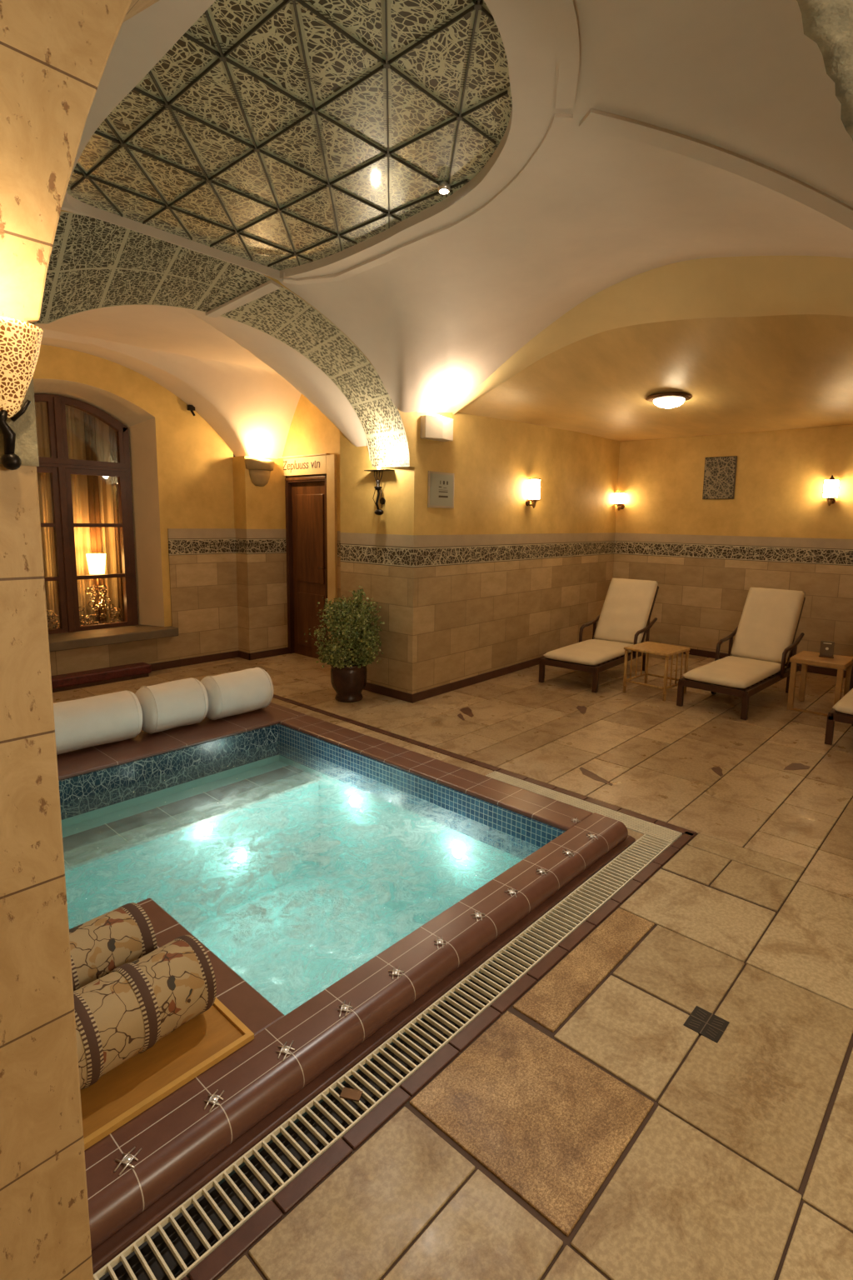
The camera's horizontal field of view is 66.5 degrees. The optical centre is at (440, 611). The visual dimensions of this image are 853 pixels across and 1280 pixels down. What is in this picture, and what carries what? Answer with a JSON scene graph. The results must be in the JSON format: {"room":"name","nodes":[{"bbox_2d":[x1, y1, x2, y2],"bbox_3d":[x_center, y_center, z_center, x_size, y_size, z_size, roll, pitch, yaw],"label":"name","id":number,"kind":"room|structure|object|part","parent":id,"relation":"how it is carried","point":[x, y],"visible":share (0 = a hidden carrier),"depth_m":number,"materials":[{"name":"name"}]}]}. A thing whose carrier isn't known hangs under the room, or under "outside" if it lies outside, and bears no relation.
{"room":"indoor spa pool","nodes":[
{"label":"indoor spa pool","id":0,"kind":"room"},
{"bbox_2d":[0,0,159,1279],"bbox_3d":[-0.904,-0.283,1.186,0.750,3.300,2.000,8,11,41],"label":"wall pillar","id":1,"kind":"structure","parent":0,"point":[54,54],"depth_m":1.01,"materials":[{"name":"stone"}]},
{"bbox_2d":[0,316,43,469],"bbox_3d":[-0.607,-0.303,0.919,0.061,0.201,0.106,8,11,41],"label":"sconce","id":2,"kind":"object","parent":1,"relation":"attached to","point":[20,341],"visible":1,"depth_m":0.92,"materials":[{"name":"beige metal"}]},
{"bbox_3d":[-0.623,-0.256,0.934,0.016,0.067,0.024,8,11,41],"label":"stem","id":3,"kind":"part","parent":2,"relation":"part of","materials":[{"name":"black metal"}]},
{"bbox_2d":[35,305,367,459],"bbox_3d":[-2.526,-1.614,5.023,2.140,1.231,4.360,8,11,41],"label":"ceiling","id":4,"kind":"structure","parent":0,"point":[246,383],"depth_m":5.74,"materials":[{"name":"white paint"}]},
{"bbox_2d":[33,210,417,467],"bbox_3d":[-1.647,-1.754,3.969,0.548,1.591,3.800,8,11,41],"label":"arch","id":5,"kind":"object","parent":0,"point":[94,263],"depth_m":4.14,"materials":[{"name":"paint"}]},
{"bbox_2d":[232,455,288,653],"bbox_3d":[-2.046,-0.600,7.290,0.420,2.180,0.520,8,11,41],"label":"pillar","id":6,"kind":"structure","parent":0,"point":[259,512],"depth_m":7.11,"materials":[{"name":"paint"}]},
{"bbox_2d":[32,344,238,675],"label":"wall","id":7,"kind":"structure","parent":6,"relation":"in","point":[182,474],"depth_m":6.57,"materials":[{"name":"paint"}]},
{"bbox_2d":[46,610,59,629],"bbox_3d":[-3.870,0.126,6.243,0.237,0.304,0.398,8,11,41],"label":"ornament","id":8,"kind":"object","parent":7,"relation":"on","point":[50,617],"visible":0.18,"depth_m":6.33,"materials":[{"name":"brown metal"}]},
{"bbox_2d":[35,401,124,629],"bbox_3d":[-3.900,-1.014,6.367,0.115,2.600,2.603,8,11,41],"label":"curtain","id":9,"kind":"object","parent":7,"relation":"hanging from","point":[95,498],"visible":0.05,"depth_m":6.67,"materials":[{"name":"yellow fabric"}]},
{"bbox_2d":[79,553,121,625],"bbox_3d":[-3.497,-0.183,6.651,0.285,0.815,0.459,8,11,41],"label":"table lamp","id":10,"kind":"object","parent":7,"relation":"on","point":[96,562],"visible":0.7,"depth_m":6.59,"materials":[{"name":"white fabric"}]},
{"bbox_3d":[-3.488,-0.487,6.603,0.179,0.200,0.179,8,11,41],"label":"lamp shade","id":11,"kind":"part","parent":10,"relation":"part of","materials":[{"name":"white fabric"}]},
{"bbox_3d":[-3.494,-0.096,6.659,0.015,0.600,0.015,-3,9,-26],"label":"stem","id":12,"kind":"part","parent":10,"relation":"part of","materials":[{"name":"brown metal"}]},
{"bbox_2d":[34,394,179,651],"bbox_3d":[-3.434,-0.821,5.913,0.520,2.280,1.845,8,11,41],"label":"window","id":13,"kind":"structure","parent":7,"relation":"attached to","point":[70,635],"depth_m":6.17,"materials":[{"name":"brown wood"}]},
{"bbox_3d":[-3.725,-1.645,5.766,0.046,0.515,0.549,8,11,41],"label":"sash","id":14,"kind":"part","parent":13,"relation":"part of","materials":[{"name":"brown wood"}]},
{"bbox_3d":[-3.746,-0.537,5.926,0.058,1.565,0.549,8,11,41],"label":"sash","id":15,"kind":"part","parent":13,"relation":"part of","materials":[{"name":"brown wood"}]},
{"bbox_3d":[-3.545,-0.851,6.115,0.082,2.280,1.264,8,11,41],"label":"frame","id":16,"kind":"part","parent":13,"relation":"part of","materials":[{"name":"brown wood"}]},
{"bbox_3d":[-3.322,-1.703,6.214,0.046,0.515,0.549,8,11,41],"label":"sash","id":17,"kind":"part","parent":13,"relation":"part of","materials":[{"name":"brown wood"}]},
{"bbox_3d":[-3.342,-0.594,6.373,0.058,1.565,0.549,8,11,41],"label":"sash","id":18,"kind":"part","parent":13,"relation":"part of","materials":[{"name":"brown wood"}]},
{"bbox_3d":[-3.432,0.263,6.050,0.470,0.085,1.845,8,11,41],"label":"sill","id":19,"kind":"part","parent":13,"relation":"part of","materials":[{"name":"brown stone"}]},
{"bbox_2d":[186,405,195,415],"bbox_3d":[-2.501,-2.025,6.546,0.063,0.105,0.063,8,11,41],"label":"security camera","id":20,"kind":"object","parent":7,"relation":"attached to","point":[190,407],"visible":1,"depth_m":6.53,"materials":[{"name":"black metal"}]},
{"bbox_2d":[150,647,289,670],"bbox_3d":[-1.832,0.512,6.969,2.356,0.075,1.032,1,8,-2],"label":"baseboard","id":21,"kind":"structure","parent":6,"relation":"in","point":[191,661],"depth_m":7.05,"materials":[{"name":"brown tile"}]},
{"bbox_2d":[244,458,274,486],"bbox_3d":[-1.887,-1.476,6.912,0.132,0.276,0.348,8,11,41],"label":"sconce","id":22,"kind":"object","parent":6,"relation":"attached to","point":[260,470],"visible":1,"depth_m":6.87,"materials":[{"name":"ceramic"}]},
{"bbox_3d":[-1.900,-1.429,6.931,0.097,0.175,0.256,8,11,41],"label":"lamp shade","id":23,"kind":"part","parent":22,"relation":"part of","materials":[{"name":"ceramic"}]},
{"bbox_2d":[284,394,328,456],"bbox_3d":[-1.392,-2.015,6.939,0.780,1.100,0.120,8,11,41],"label":"wall","id":24,"kind":"structure","parent":0,"point":[308,431],"depth_m":6.88,"materials":[{"name":"paint"}]},
{"bbox_2d":[52,653,852,1279],"bbox_3d":[0.288,1.044,4.135,8.400,0.121,9.500,8,11,41],"label":"floor","id":25,"kind":"structure","parent":0,"point":[576,1128],"depth_m":1.92,"materials":[{"name":"tile"}]},
{"bbox_2d":[50,662,151,692],"bbox_3d":[-3.293,0.619,5.892,0.170,0.120,1.300,8,11,41],"label":"bench","id":26,"kind":"object","parent":25,"relation":"on","point":[60,682],"visible":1,"depth_m":5.98,"materials":[{"name":"brown wood"}]},
{"bbox_2d":[304,585,384,702],"bbox_3d":[-0.797,0.261,5.580,0.630,0.994,0.600,9,11,44],"label":"potted plant","id":27,"kind":"object","parent":25,"relation":"on","point":[348,670],"visible":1,"depth_m":5.48,"materials":[{"name":"green plant"}]},
{"bbox_3d":[-0.788,0.592,5.617,0.320,0.328,0.320,8,11,41],"label":"pot","id":28,"kind":"part","parent":27,"relation":"part of","materials":[{"name":"brown ceramic"}]},
{"bbox_2d":[56,702,635,1274],"bbox_3d":[-1.146,1.453,3.317,3.227,0.958,2.700,8,11,41],"label":"pool","id":29,"kind":"object","parent":25,"relation":"in","point":[541,849],"visible":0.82,"depth_m":3.40,"materials":[{"name":"tile"}]},
{"bbox_2d":[53,690,142,754],"bbox_3d":[-2.256,0.699,4.011,0.315,0.315,0.772,8,11,42],"label":"cushion","id":30,"kind":"object","parent":29,"relation":"on","point":[85,722],"visible":0.62,"depth_m":3.99,"materials":[{"name":"white fabric"}]},
{"bbox_2d":[69,902,157,991],"bbox_3d":[-1.098,1.062,1.925,0.226,0.226,0.464,7,10,38],"label":"bolster","id":31,"kind":"object","parent":29,"relation":"on","point":[120,936],"visible":0.33,"depth_m":1.95,"materials":[{"name":"fabric"}]},
{"bbox_2d":[80,997,254,1150],"bbox_3d":[-0.816,1.199,1.727,0.310,0.015,0.538,8,11,41],"label":"wooden tray","id":32,"kind":"object","parent":29,"relation":"on","point":[134,1086],"visible":0.49,"depth_m":1.71,"materials":[{"name":"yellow wood"}]},
{"bbox_2d":[73,935,216,1089],"bbox_3d":[-0.865,1.083,1.741,0.226,0.226,0.509,7,10,38],"label":"bolster","id":33,"kind":"object","parent":32,"relation":"on","point":[121,1014],"visible":0.68,"depth_m":1.71,"materials":[{"name":"fabric"}]},
{"bbox_2d":[135,677,208,734],"bbox_3d":[-1.841,0.638,4.456,0.323,0.323,0.444,8,11,42],"label":"cushion","id":34,"kind":"object","parent":29,"relation":"on","point":[165,706],"visible":0.94,"depth_m":4.34,"materials":[{"name":"white fabric"}]},
{"bbox_2d":[200,821,214,836],"bbox_3d":[-1.360,1.269,3.798,0.004,0.087,0.087,8,11,41],"label":"lamp","id":35,"kind":"object","parent":29,"relation":"attached to","point":[204,833],"depth_m":3.79,"materials":[{"name":"white glass"}]},
{"bbox_2d":[200,667,273,719],"bbox_3d":[-1.506,0.597,4.798,0.319,0.319,0.514,8,11,41],"label":"cushion","id":36,"kind":"object","parent":29,"relation":"on","point":[232,693],"visible":0.94,"depth_m":4.67,"materials":[{"name":"white fabric"}]},
{"bbox_2d":[235,850,248,864],"bbox_3d":[-1.218,1.506,3.997,0.004,0.087,0.087,8,11,41],"label":"lamp","id":37,"kind":"object","parent":29,"relation":"attached to","point":[239,861],"depth_m":3.99,"materials":[{"name":"white glass"}]},
{"bbox_2d":[68,785,492,1009],"bbox_3d":[-1.078,1.173,3.020,2.389,0.022,2.404,8,11,41],"label":"pool water","id":38,"kind":"object","parent":29,"relation":"in","point":[282,863],"visible":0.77,"depth_m":2.87,"materials":[{"name":"teal liquid"}]},
{"bbox_2d":[348,795,357,808],"bbox_3d":[-0.560,1.218,4.176,0.087,0.087,0.004,8,11,41],"label":"lamp","id":39,"kind":"object","parent":29,"relation":"attached to","point":[356,796],"depth_m":4.17,"materials":[{"name":"white glass"}]},
{"bbox_2d":[450,844,463,859],"bbox_3d":[0.092,1.330,3.602,0.087,0.087,0.004,8,11,41],"label":"lamp","id":40,"kind":"object","parent":29,"relation":"attached to","point":[459,856],"depth_m":3.60,"materials":[{"name":"white glass"}]},
{"bbox_2d":[93,834,671,1279],"bbox_3d":[0.196,1.263,2.248,0.136,0.035,2.655,8,11,41],"label":"drain grate","id":41,"kind":"object","parent":25,"relation":"on","point":[640,854],"visible":1,"depth_m":1.83,"materials":[{"name":"beige"}]},
{"bbox_3d":[-0.241,1.309,1.765,0.055,0.004,0.030,3,8,13],"label":"catch plate","id":42,"kind":"part","parent":41,"relation":"part of","materials":[{"name":"brown metal"}]},
{"bbox_2d":[485,770,682,844],"bbox_3d":[0.739,1.072,3.630,1.183,0.022,0.131,8,11,41],"label":"tile","id":43,"kind":"object","parent":25,"relation":"on","point":[652,830],"visible":0.66,"depth_m":3.54,"materials":[{"name":"beige tile"}]},
{"bbox_2d":[539,578,659,692],"bbox_3d":[1.681,0.176,6.675,0.640,0.931,1.558,7,10,38],"label":"sun lounger","id":44,"kind":"object","parent":25,"relation":"on","point":[623,620],"visible":0.94,"depth_m":6.89,"materials":[{"name":"beige fabric"}]},
{"bbox_3d":[0.989,0.577,6.319,0.044,0.215,0.042,7,10,38],"label":"leg","id":45,"kind":"part","parent":44,"relation":"part of","materials":[{"name":"brown wood"}]},
{"bbox_2d":[541,639,633,664],"bbox_3d":[1.538,0.393,6.529,0.570,0.077,1.110,7,10,38],"label":"seat cushion","id":46,"kind":"object","parent":44,"relation":"on","point":[591,652],"depth_m":6.30,"materials":[{"name":"beige fabric"}]},
{"bbox_3d":[1.666,0.198,7.149,0.036,0.345,0.561,7,10,38],"label":"armrest","id":47,"kind":"part","parent":44,"relation":"part of","materials":[{"name":"brown wood"}]},
{"bbox_3d":[1.640,0.438,6.665,0.596,0.055,1.420,7,10,38],"label":"frame","id":48,"kind":"part","parent":44,"relation":"part of","materials":[{"name":"brown wood"}]},
{"bbox_3d":[1.709,0.235,7.210,0.024,0.255,0.030,7,10,38],"label":"arm post","id":49,"kind":"part","parent":44,"relation":"part of","materials":[{"name":"brown wood"}]},
{"bbox_3d":[1.426,0.633,5.973,0.044,0.215,0.042,7,10,38],"label":"leg","id":50,"kind":"part","parent":44,"relation":"part of","materials":[{"name":"brown wood"}]},
{"bbox_2d":[593,578,658,644],"bbox_3d":[2.013,-0.021,7.064,0.540,0.770,0.095,7,-23,38],"label":"cushion","id":51,"kind":"object","parent":44,"relation":"on","point":[628,605],"depth_m":7.02,"materials":[{"name":"beige fabric"}]},
{"bbox_3d":[2.164,0.515,6.887,0.044,0.215,0.042,7,10,38],"label":"leg","id":52,"kind":"part","parent":44,"relation":"part of","materials":[{"name":"brown wood"}]},
{"bbox_3d":[2.137,0.259,6.776,0.036,0.345,0.561,7,10,38],"label":"armrest","id":53,"kind":"part","parent":44,"relation":"part of","materials":[{"name":"brown wood"}]},
{"bbox_3d":[2.180,0.295,6.837,0.024,0.255,0.030,7,10,38],"label":"arm post","id":54,"kind":"part","parent":44,"relation":"part of","materials":[{"name":"brown wood"}]},
{"bbox_3d":[2.025,0.056,7.091,0.522,0.800,0.030,7,-23,38],"label":"frame","id":55,"kind":"part","parent":44,"relation":"part of","materials":[{"name":"brown wood"}]},
{"bbox_2d":[622,641,690,700],"bbox_3d":[1.980,0.535,5.979,0.451,0.425,0.426,-7,11,-44],"label":"side table","id":56,"kind":"object","parent":25,"relation":"on","point":[662,649],"visible":0.96,"depth_m":5.94,"materials":[{"name":"brown wood"}]},
{"bbox_3d":[1.705,0.543,5.981,0.036,0.400,0.034,-7,11,-44],"label":"leg","id":57,"kind":"part","parent":56,"relation":"part of","materials":[{"name":"brown wood"}]},
{"bbox_3d":[1.989,0.508,6.261,0.036,0.400,0.034,-7,11,-44],"label":"leg","id":58,"kind":"part","parent":56,"relation":"part of","materials":[{"name":"brown wood"}]},
{"bbox_3d":[1.983,0.636,5.997,0.420,0.020,0.410,-7,11,-44],"label":"rail","id":59,"kind":"part","parent":56,"relation":"part of","materials":[{"name":"brown wood"}]},
{"bbox_3d":[1.979,0.586,5.708,0.036,0.400,0.034,-7,11,-44],"label":"leg","id":60,"kind":"part","parent":56,"relation":"part of","materials":[{"name":"brown wood"}]},
{"bbox_3d":[2.263,0.551,5.987,0.036,0.400,0.034,-7,11,-44],"label":"leg","id":61,"kind":"part","parent":56,"relation":"part of","materials":[{"name":"brown wood"}]},
{"bbox_2d":[683,1005,729,1043],"bbox_3d":[0.834,1.290,2.037,0.104,0.008,0.110,8,11,41],"label":"floor drain","id":62,"kind":"object","parent":25,"relation":"on","point":[707,1024],"visible":1,"depth_m":2.03,"materials":[{"name":"black metal"}]},
{"bbox_2d":[676,587,805,719],"bbox_3d":[2.774,0.305,5.882,0.610,0.931,1.558,8,11,43],"label":"sun lounger","id":63,"kind":"object","parent":25,"relation":"on","point":[761,652],"visible":0.99,"depth_m":6.07,"materials":[{"name":"beige fabric"}]},
{"bbox_3d":[2.061,0.700,5.575,0.044,0.215,0.042,8,11,43],"label":"leg","id":64,"kind":"part","parent":63,"relation":"part of","materials":[{"name":"brown wood"}]},
{"bbox_3d":[2.809,0.330,6.346,0.036,0.345,0.561,8,11,43],"label":"armrest","id":65,"kind":"part","parent":63,"relation":"part of","materials":[{"name":"brown wood"}]},
{"bbox_3d":[2.857,0.367,6.402,0.024,0.255,0.030,8,11,43],"label":"arm post","id":66,"kind":"part","parent":63,"relation":"part of","materials":[{"name":"brown wood"}]},
{"bbox_2d":[681,655,786,688],"bbox_3d":[2.616,0.521,5.749,0.540,0.078,1.110,8,11,43],"label":"seat cushion","id":67,"kind":"object","parent":63,"relation":"on","point":[730,672],"depth_m":5.56,"materials":[{"name":"beige fabric"}]},
{"bbox_3d":[2.729,0.566,5.876,0.566,0.055,1.420,8,11,43],"label":"frame","id":68,"kind":"part","parent":63,"relation":"part of","materials":[{"name":"brown wood"}]},
{"bbox_3d":[2.445,0.757,5.214,0.044,0.215,0.042,8,11,43],"label":"leg","id":69,"kind":"part","parent":63,"relation":"part of","materials":[{"name":"brown wood"}]},
{"bbox_2d":[730,587,805,664],"bbox_3d":[3.142,0.115,6.244,0.510,0.770,0.088,8,-22,43],"label":"cushion","id":70,"kind":"object","parent":63,"relation":"on","point":[769,622],"depth_m":6.20,"materials":[{"name":"beige fabric"}]},
{"bbox_3d":[3.258,0.649,6.062,0.044,0.215,0.042,8,11,43],"label":"leg","id":71,"kind":"part","parent":63,"relation":"part of","materials":[{"name":"brown wood"}]},
{"bbox_3d":[3.225,0.392,5.955,0.036,0.345,0.561,8,11,43],"label":"armrest","id":72,"kind":"part","parent":63,"relation":"part of","materials":[{"name":"brown wood"}]},
{"bbox_3d":[3.273,0.429,6.012,0.024,0.255,0.030,8,11,43],"label":"arm post","id":73,"kind":"part","parent":63,"relation":"part of","materials":[{"name":"brown wood"}]},
{"bbox_3d":[3.153,0.190,6.267,0.492,0.800,0.030,8,-22,43],"label":"frame","id":74,"kind":"part","parent":63,"relation":"part of","materials":[{"name":"brown wood"}]},
{"bbox_2d":[787,650,852,716],"bbox_3d":[3.230,0.606,5.524,0.400,0.450,0.430,8,11,41],"label":"side table","id":75,"kind":"object","parent":25,"relation":"on","point":[841,662],"visible":0.88,"depth_m":5.46,"materials":[{"name":"brown wood"}]},
{"bbox_3d":[2.976,0.626,5.499,0.040,0.410,0.040,8,11,41],"label":"leg","id":76,"kind":"part","parent":75,"relation":"part of","materials":[{"name":"brown wood"}]},
{"bbox_3d":[3.229,0.590,5.780,0.040,0.410,0.040,8,11,41],"label":"leg","id":77,"kind":"part","parent":75,"relation":"part of","materials":[{"name":"brown wood"}]},
{"bbox_3d":[3.106,0.839,5.422,0.320,0.015,0.020,8,11,41],"label":"floor rail","id":78,"kind":"part","parent":75,"relation":"part of","materials":[{"name":"brown wood"}]},
{"bbox_2d":[819,640,834,658],"bbox_3d":[3.263,0.317,5.485,0.110,0.135,0.040,6,9,30],"label":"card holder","id":79,"kind":"object","parent":75,"relation":"on","point":[827,650],"visible":1,"depth_m":5.48,"materials":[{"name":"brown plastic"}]},
{"bbox_3d":[3.229,0.662,5.275,0.040,0.410,0.040,8,11,41],"label":"leg","id":80,"kind":"part","parent":75,"relation":"part of","materials":[{"name":"brown wood"}]},
{"bbox_3d":[3.483,0.626,5.556,0.040,0.410,0.040,8,11,41],"label":"leg","id":81,"kind":"part","parent":75,"relation":"part of","materials":[{"name":"brown wood"}]},
{"bbox_2d":[825,665,852,744],"bbox_3d":[3.495,0.445,4.979,0.620,0.931,1.558,8,11,41],"label":"sun lounger","id":82,"kind":"object","parent":25,"relation":"on","point":[842,711],"visible":1,"depth_m":4.63,"materials":[{"name":"brown wood"}]},
{"bbox_3d":[2.789,0.841,4.654,0.044,0.215,0.042,8,11,41],"label":"leg","id":83,"kind":"part","parent":82,"relation":"part of","materials":[{"name":"brown wood"}]},
{"bbox_3d":[3.452,0.706,4.971,0.576,0.055,1.420,8,11,41],"label":"frame","id":84,"kind":"part","parent":82,"relation":"part of","materials":[{"name":"brown wood"}]},
{"bbox_2d":[832,688,852,714],"bbox_3d":[3.342,0.661,4.841,0.550,0.078,1.110,8,11,41],"label":"seat cushion","id":85,"kind":"object","parent":82,"relation":"on","point":[845,706],"depth_m":4.62,"materials":[{"name":"beige fabric"}]},
{"bbox_3d":[3.513,0.468,5.446,0.036,0.345,0.561,8,11,41],"label":"armrest","id":86,"kind":"part","parent":82,"relation":"part of","materials":[{"name":"brown wood"}]},
{"bbox_2d":[60,0,852,412],"bbox_3d":[0.043,-1.560,2.715,3.713,1.020,4.394,8,11,41],"label":"ceiling","id":87,"kind":"structure","parent":0,"point":[640,136],"depth_m":2.85,"materials":[{"name":"white paint"}]},
{"bbox_2d":[66,0,512,270],"bbox_3d":[-0.597,-1.993,2.861,2.418,0.026,1.502,8,11,41],"label":"ceiling panel","id":88,"kind":"object","parent":87,"relation":"attached to","point":[279,135],"visible":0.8,"depth_m":2.61,"materials":[{"name":"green glass"}]},
{"bbox_2d":[437,180,450,194],"bbox_3d":[0.018,-1.992,3.058,0.060,0.034,0.060,8,11,41],"label":"ceiling spotlight","id":89,"kind":"object","parent":88,"relation":"attached to","point":[443,187],"visible":1,"depth_m":3.04,"materials":[{"name":"silver metal"}]},
{"bbox_3d":[-0.145,-2.024,3.421,0.379,0.046,2.345,-6,10,-39],"label":"ring moulding","id":90,"kind":"part","parent":87,"relation":"part of","materials":[{"name":"white paint"}]},
{"bbox_3d":[0.164,-1.795,1.826,0.366,0.043,1.266,8,11,41],"label":"ring moulding","id":91,"kind":"part","parent":87,"relation":"part of","materials":[{"name":"white paint"}]},
{"bbox_3d":[1.687,-1.603,2.807,2.381,0.647,0.092,-1,8,-16],"label":"groin moulding","id":92,"kind":"part","parent":87,"relation":"part of","materials":[{"name":"white paint"}]},
{"bbox_2d":[340,410,619,694],"bbox_3d":[0.707,-0.817,7.090,0.940,2.750,3.823,8,11,41],"label":"wall","id":93,"kind":"structure","parent":0,"point":[492,581],"depth_m":6.09,"materials":[{"name":"paint"}]},
{"bbox_2d":[328,365,373,644],"bbox_3d":[-0.838,-0.945,6.575,0.750,3.100,0.120,8,11,41],"label":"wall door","id":94,"kind":"structure","parent":93,"relation":"in","point":[333,432],"depth_m":6.64,"materials":[{"name":"paint"}]},
{"bbox_2d":[277,453,338,660],"bbox_3d":[-1.447,-0.579,7.121,1.060,2.205,0.155,8,11,41],"label":"door","id":95,"kind":"structure","parent":94,"relation":"attached to","point":[311,496],"depth_m":7.10,"materials":[{"name":"brown wood"}]},
{"bbox_3d":[-1.424,-0.479,7.147,0.780,2.000,0.105,8,11,41],"label":"frame","id":96,"kind":"part","parent":95,"relation":"part of","materials":[{"name":"brown wood"}]},
{"bbox_3d":[-1.427,-0.439,7.151,0.480,1.680,0.014,8,11,41],"label":"panel","id":97,"kind":"part","parent":95,"relation":"part of","materials":[{"name":"brown wood"}]},
{"bbox_2d":[364,465,394,514],"bbox_3d":[-0.518,-1.028,5.519,0.280,0.412,0.094,8,11,41],"label":"sconce","id":98,"kind":"object","parent":93,"relation":"attached to","point":[378,512],"visible":1,"depth_m":5.50,"materials":[{"name":"brown metal"}]},
{"bbox_3d":[-0.526,-0.985,5.516,0.072,0.263,0.072,8,11,41],"label":"stem","id":99,"kind":"part","parent":98,"relation":"part of","materials":[{"name":"black metal"}]},
{"bbox_3d":[-0.514,-1.196,5.496,0.280,0.006,0.090,8,11,41],"label":"shelf plate","id":100,"kind":"part","parent":98,"relation":"part of","materials":[{"name":"black metal"}]},
{"bbox_2d":[420,415,453,441],"bbox_3d":[-0.016,-1.520,5.361,0.129,0.195,0.300,8,11,41],"label":"sconce","id":101,"kind":"object","parent":93,"relation":"attached to","point":[437,427],"visible":1,"depth_m":5.29,"materials":[{"name":"paint"}]},
{"bbox_2d":[427,470,454,508],"bbox_3d":[0.009,-1.039,5.556,0.019,0.300,0.330,8,11,41],"label":"framed notice","id":102,"kind":"object","parent":93,"relation":"attached to","point":[441,485],"visible":1,"depth_m":5.54,"materials":[{"name":"beige paper"}]},
{"bbox_2d":[439,480,448,497],"bbox_3d":[0.028,-1.048,5.562,0.001,0.140,0.118,8,11,41],"label":"print","id":103,"kind":"object","parent":102,"relation":"attached to","point":[443,485],"depth_m":5.56,"materials":[{"name":"white paper"}]},
{"bbox_2d":[525,478,540,508],"bbox_3d":[0.941,-1.199,6.574,0.144,0.299,0.118,8,11,41],"label":"wall lantern","id":104,"kind":"object","parent":93,"relation":"attached to","point":[534,483],"visible":1,"depth_m":6.52,"materials":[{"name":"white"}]},
{"bbox_3d":[0.952,-1.233,6.561,0.110,0.200,0.110,8,11,41],"label":"lamp shade","id":105,"kind":"part","parent":104,"relation":"part of","materials":[{"name":"white glass"}]},
{"bbox_2d":[452,255,852,414],"bbox_3d":[1.580,-1.902,4.458,3.680,0.785,0.349,8,11,41],"label":"ceiling","id":106,"kind":"structure","parent":0,"point":[749,286],"depth_m":4.27,"materials":[{"name":"beige paint"}]},
{"bbox_2d":[458,314,852,441],"bbox_3d":[2.719,-1.927,5.500,4.200,0.540,3.320,8,11,41],"label":"ceiling","id":107,"kind":"structure","parent":0,"point":[762,373],"depth_m":5.36,"materials":[{"name":"yellow paint"}]},
{"bbox_2d":[645,392,692,408],"bbox_3d":[2.043,-1.872,5.806,0.400,0.098,0.400,8,11,41],"label":"ceiling lamp","id":108,"kind":"object","parent":107,"relation":"attached to","point":[666,400],"visible":0.99,"depth_m":5.71,"materials":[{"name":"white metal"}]},
{"bbox_3d":[2.043,-1.904,5.801,0.400,0.034,0.400,8,11,41],"label":"mounting plate","id":109,"kind":"part","parent":108,"relation":"part of","materials":[{"name":"brown metal"}]},
{"bbox_2d":[613,424,852,670],"bbox_3d":[4.326,-0.809,6.546,5.950,3.000,0.200,8,11,41],"label":"wall","id":110,"kind":"structure","parent":0,"point":[705,557],"depth_m":7.29,"materials":[{"name":"paint"}]},
{"bbox_2d":[363,641,846,703],"bbox_3d":[2.752,0.800,5.440,6.500,0.075,3.839,8,11,41],"label":"baseboard","id":111,"kind":"structure","parent":110,"relation":"attached to","point":[422,695],"depth_m":6.22,"materials":[{"name":"brown tile"}]},
{"bbox_2d":[614,492,625,510],"bbox_3d":[2.243,-1.378,8.123,0.132,0.229,0.151,8,11,41],"label":"wall lantern","id":112,"kind":"object","parent":110,"relation":"attached to","point":[619,500],"visible":1,"depth_m":8.07,"materials":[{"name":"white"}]},
{"bbox_3d":[2.237,-1.412,8.111,0.124,0.130,0.124,8,11,41],"label":"lamp shade","id":113,"kind":"part","parent":112,"relation":"part of","materials":[{"name":"white glass"}]},
{"bbox_2d":[702,455,737,499],"bbox_3d":[3.157,-1.512,7.351,0.344,0.470,0.038,8,11,41],"label":"relief plaque","id":114,"kind":"object","parent":110,"relation":"attached to","point":[720,472],"visible":1,"depth_m":7.33,"materials":[{"name":"brown"}]},
{"bbox_2d":[821,475,840,505],"bbox_3d":[3.964,-1.228,6.593,0.126,0.305,0.145,8,11,41],"label":"wall lantern","id":115,"kind":"object","parent":110,"relation":"attached to","point":[831,486],"visible":1,"depth_m":6.55,"materials":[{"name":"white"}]},
{"bbox_3d":[3.956,-1.244,6.582,0.110,0.170,0.100,8,11,41],"label":"lamp shade","id":116,"kind":"part","parent":115,"relation":"part of","materials":[{"name":"white glass"}]},
{"bbox_2d":[796,0,852,140],"bbox_3d":[0.890,-1.176,1.009,0.565,1.427,5.700,8,11,41],"label":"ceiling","id":117,"kind":"structure","parent":0,"point":[829,23],"depth_m":1.23,"materials":[{"name":"beige stone"}]}
]}

